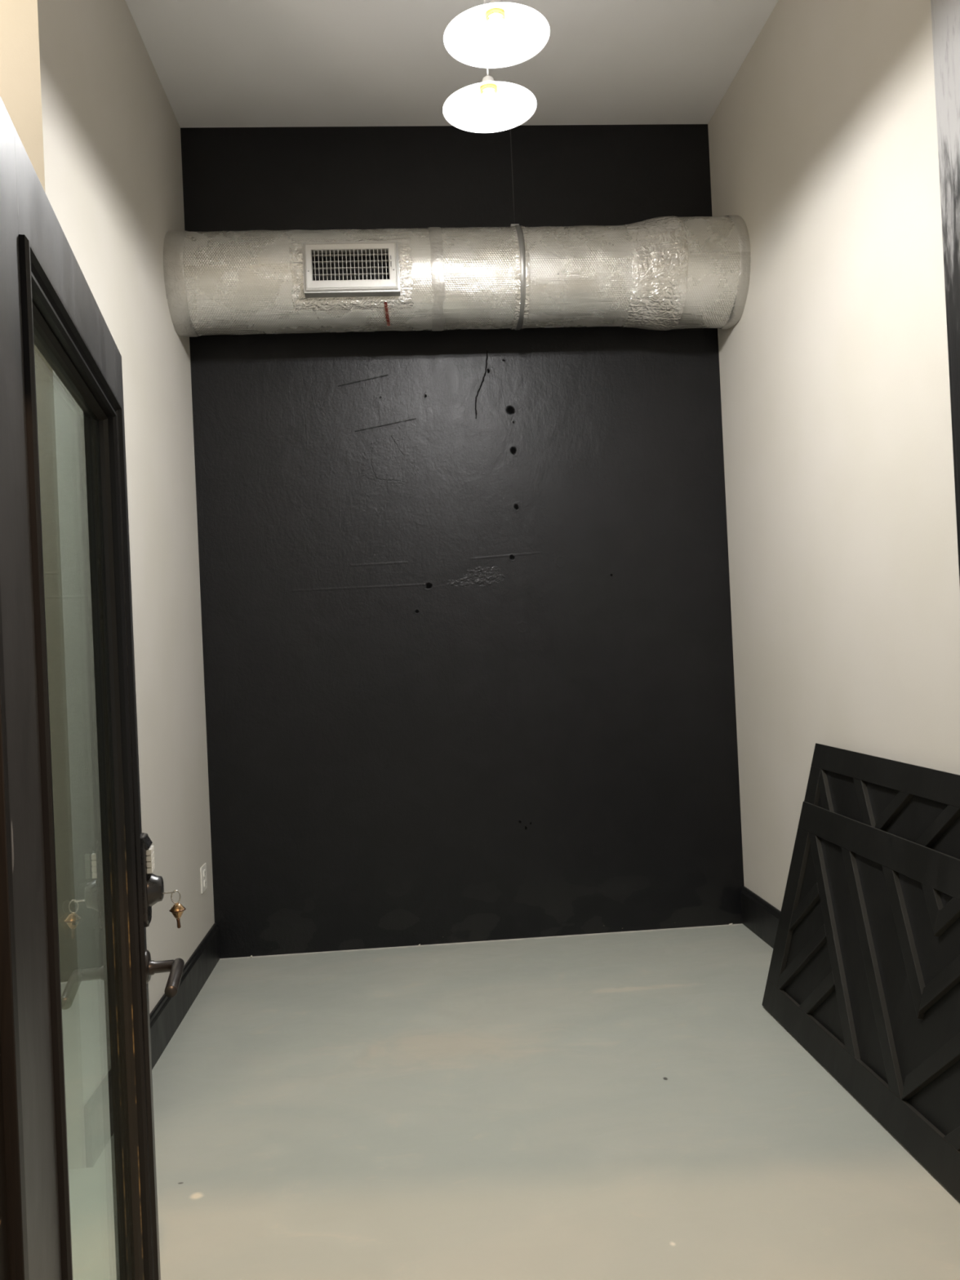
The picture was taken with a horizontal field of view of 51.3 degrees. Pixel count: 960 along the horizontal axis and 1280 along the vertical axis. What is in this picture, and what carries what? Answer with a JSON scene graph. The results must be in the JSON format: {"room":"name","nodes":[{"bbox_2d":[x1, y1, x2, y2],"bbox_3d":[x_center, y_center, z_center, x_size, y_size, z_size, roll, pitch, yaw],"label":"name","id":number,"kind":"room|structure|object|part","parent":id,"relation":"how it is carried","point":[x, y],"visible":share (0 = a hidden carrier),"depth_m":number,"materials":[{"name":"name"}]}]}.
{"room":"empty office room","nodes":[
{"label":"empty office room","id":0,"kind":"room"},
{"bbox_2d":[0,0,214,1168],"bbox_3d":[-1.867,-0.474,3.912,1.094,4.123,2.004,-3,0,-4],"label":"wall","id":1,"kind":"structure","parent":0,"point":[82,91],"depth_m":3.77,"materials":[{"name":"beige paint"}]},
{"bbox_2d":[83,922,220,1166],"bbox_3d":[-1.224,1.472,3.936,0.019,0.178,2.004,-3,0,-4],"label":"baseboard","id":2,"kind":"structure","parent":1,"relation":"attached to","point":[168,1013],"depth_m":4.13,"materials":[{"name":"black paint"}]},
{"bbox_2d":[200,862,207,893],"bbox_3d":[-1.301,1.123,4.717,0.011,0.120,0.116,-3,0,-4],"label":"wall outlet","id":3,"kind":"object","parent":1,"relation":"attached to","point":[203,868],"visible":1,"depth_m":4.70,"materials":[{"name":"white plastic"}]},
{"bbox_2d":[124,0,778,128],"bbox_3d":[-0.382,-2.674,2.879,4.500,0.120,4.634,-3,0,-4],"label":"ceiling","id":4,"kind":"structure","parent":0,"point":[216,63],"depth_m":4.50,"materials":[{"name":"paint"}]},
{"bbox_2d":[163,128,751,337],"bbox_3d":[-0.110,-2.043,4.792,2.681,1.132,0.535,-3,0,-4],"label":"air duct","id":5,"kind":"object","parent":4,"relation":"hanging from","point":[664,273],"visible":0.99,"depth_m":4.62,"materials":[{"name":"metal"}]},
{"bbox_2d":[302,240,399,297],"bbox_3d":[-0.583,-1.679,4.543,0.430,0.228,0.128,-3,0,-4],"label":"grille","id":6,"kind":"object","parent":5,"relation":"attached to","point":[357,274],"visible":1,"depth_m":4.51,"materials":[{"name":"grey metal"}]},
{"bbox_2d":[442,0,536,133],"bbox_3d":[0.008,-2.210,3.396,0.319,0.825,0.319,-4,0,-4],"label":"pendant lamp","id":7,"kind":"object","parent":4,"relation":"hanging from","point":[489,105],"visible":1,"depth_m":3.42,"materials":[{"name":"white ceramic"}]},
{"bbox_3d":[0.012,-2.258,3.397,0.008,0.698,0.006,-3,0,-4],"label":"cord","id":8,"kind":"part","parent":7,"relation":"part of","materials":[{"name":"grey plastic"}]},
{"bbox_2d":[480,75,497,94],"bbox_3d":[0.028,-1.885,3.394,0.062,0.054,0.062,-3,0,-4],"label":"socket","id":9,"kind":"object","parent":7,"relation":"attached to","point":[486,87],"depth_m":3.37,"materials":[{"name":"white metal"}]},
{"bbox_3d":[0.031,-1.844,3.393,0.088,0.044,0.088,-4,0,-4],"label":"bulb","id":10,"kind":"part","parent":7,"relation":"part of","materials":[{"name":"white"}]},
{"bbox_3d":[0.031,-1.840,3.393,0.319,0.076,0.319,-4,0,-4],"label":"lamp shade","id":11,"kind":"part","parent":7,"relation":"part of","materials":[{"name":"white"}]},
{"bbox_3d":[0.033,-1.812,3.393,0.088,0.026,0.088,-4,0,-4],"label":"bulb","id":12,"kind":"part","parent":7,"relation":"part of","materials":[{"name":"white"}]},
{"bbox_2d":[443,0,550,68],"bbox_3d":[0.025,-2.214,3.001,0.319,0.825,0.319,-4,0,-4],"label":"pendant lamp","id":13,"kind":"object","parent":4,"relation":"hanging from","point":[495,33],"visible":1,"depth_m":3.03,"materials":[{"name":"white ceramic"}]},
{"bbox_2d":[485,0,504,21],"bbox_3d":[0.045,-1.890,2.999,0.062,0.054,0.062,-3,0,-4],"label":"socket","id":14,"kind":"object","parent":13,"relation":"attached to","point":[494,12],"depth_m":2.98,"materials":[{"name":"white metal"}]},
{"bbox_3d":[0.047,-1.848,2.999,0.088,0.044,0.088,-4,0,-4],"label":"bulb","id":15,"kind":"part","parent":13,"relation":"part of","materials":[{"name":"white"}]},
{"bbox_3d":[0.049,-1.816,2.998,0.088,0.026,0.088,-4,0,-4],"label":"bulb","id":16,"kind":"part","parent":13,"relation":"part of","materials":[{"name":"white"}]},
{"bbox_2d":[180,124,744,958],"bbox_3d":[-0.068,-0.545,5.125,2.916,4.123,0.150,-3,0,-4],"label":"wall","id":17,"kind":"structure","parent":0,"point":[466,627],"depth_m":5.04,"materials":[{"name":"black paint"}]},
{"bbox_2d":[68,924,959,1279],"bbox_3d":[0.438,1.521,1.109,5.500,0.120,8.184,-3,0,-4],"label":"floor","id":18,"kind":"structure","parent":0,"point":[621,1105],"depth_m":3.04,"materials":[{"name":"paint"}]},
{"bbox_2d":[761,801,959,1201],"bbox_3d":[1.294,1.034,2.902,0.235,0.800,2.152,-3,0,-4],"label":"panel","id":19,"kind":"object","parent":18,"relation":"on","point":[864,973],"visible":1,"depth_m":3.17,"materials":[{"name":"black paint"}]},
{"bbox_3d":[1.215,1.384,2.892,0.019,0.106,2.152,12,-2,-4],"label":"rail","id":20,"kind":"part","parent":19,"relation":"part of","materials":[{"name":"black paint"}]},
{"bbox_3d":[1.363,0.684,2.911,0.019,0.106,2.152,12,-2,-4],"label":"rail","id":21,"kind":"part","parent":19,"relation":"part of","materials":[{"name":"black paint"}]},
{"bbox_2d":[804,742,959,859],"bbox_3d":[1.348,0.921,2.976,0.290,1.021,2.150,-3,0,-4],"label":"panel","id":22,"kind":"object","parent":18,"relation":"on","point":[919,805],"visible":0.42,"depth_m":3.39,"materials":[{"name":"black paint"}]},
{"bbox_3d":[1.440,0.454,2.989,0.019,0.095,2.150,12,-2,-4],"label":"rail","id":23,"kind":"part","parent":22,"relation":"part of","materials":[{"name":"black paint"}]},
{"bbox_2d":[707,0,959,911],"bbox_3d":[1.497,-0.635,2.866,0.120,4.123,4.584,-3,0,-4],"label":"wall","id":24,"kind":"structure","parent":0,"point":[837,437],"depth_m":3.81,"materials":[{"name":"beige paint"}]},
{"bbox_2d":[741,885,781,948],"bbox_3d":[1.429,1.345,4.051,0.019,0.192,2.164,-3,0,-4],"label":"baseboard","id":25,"kind":"structure","parent":24,"relation":"attached to","point":[759,916],"depth_m":4.87,"materials":[{"name":"black paint"}]},
{"bbox_2d":[930,0,959,584],"bbox_3d":[1.427,-0.633,2.801,0.030,4.123,0.365,-3,0,-4],"label":"trim","id":26,"kind":"structure","parent":24,"relation":"attached to","point":[945,14],"depth_m":2.93,"materials":[{"name":"black paint"}]},
{"bbox_3d":[-0.299,-0.572,0.744,3.852,4.123,0.398,-3,0,-4],"label":"wall","id":27,"kind":"structure","parent":0,"visible":0},
{"bbox_2d":[0,1033,10,1279],"bbox_3d":[0.475,0.380,0.732,1.960,2.150,0.199,-3,0,-1],"label":"trim","id":28,"kind":"structure","parent":27,"relation":"attached to","point":[5,1273],"depth_m":0.82,"materials":[{"name":"brown wood"}]},
{"bbox_2d":[0,96,184,1279],"bbox_3d":[-0.466,0.496,1.264,0.115,1.988,0.913,-2,-1,-12],"label":"door","id":29,"kind":"structure","parent":27,"relation":"in","point":[47,302],"depth_m":1.14,"materials":[{"name":"black wood"}]},
{"bbox_3d":[-0.521,0.439,1.286,0.021,1.653,0.672,-2,-1,-12],"label":"moulding","id":30,"kind":"part","parent":29,"relation":"part of","materials":[{"name":"black paint"}]},
{"bbox_3d":[-0.545,-0.441,1.297,0.045,0.107,0.672,-2,-1,-12],"label":"rail","id":31,"kind":"part","parent":29,"relation":"part of","materials":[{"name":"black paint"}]},
{"bbox_3d":[-0.490,0.437,1.293,0.032,1.653,0.672,-2,-1,-12],"label":"glazing moulding","id":32,"kind":"part","parent":29,"relation":"part of","materials":[{"name":"black paint"}]},
{"bbox_3d":[-0.508,0.438,1.289,0.005,1.653,0.672,-2,-1,-12],"label":"glass pane","id":33,"kind":"part","parent":29,"relation":"part of","materials":[{"name":"clear glass"}]},
{"bbox_3d":[-0.551,0.540,1.653,0.010,0.054,0.054,-2,-1,-12],"label":"handle","id":34,"kind":"part","parent":29,"relation":"part of","materials":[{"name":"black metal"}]},
{"bbox_3d":[-0.492,0.543,1.613,0.020,0.026,0.127,-3,-1,-11],"label":"lever","id":35,"kind":"part","parent":29,"relation":"part of","materials":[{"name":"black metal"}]},
{"bbox_2d":[163,889,186,928],"bbox_3d":[-0.507,0.448,1.662,0.036,0.064,0.026,-2,-1,-41],"label":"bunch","id":36,"kind":"object","parent":29,"relation":"hanging from","point":[177,909],"visible":1,"depth_m":1.66,"materials":[{"name":"gold metal"}]},
{"bbox_3d":[-0.519,0.420,1.662,0.022,0.003,0.002,-2,-1,-12],"label":"key blade","id":37,"kind":"part","parent":36,"relation":"part of","materials":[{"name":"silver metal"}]}
]}

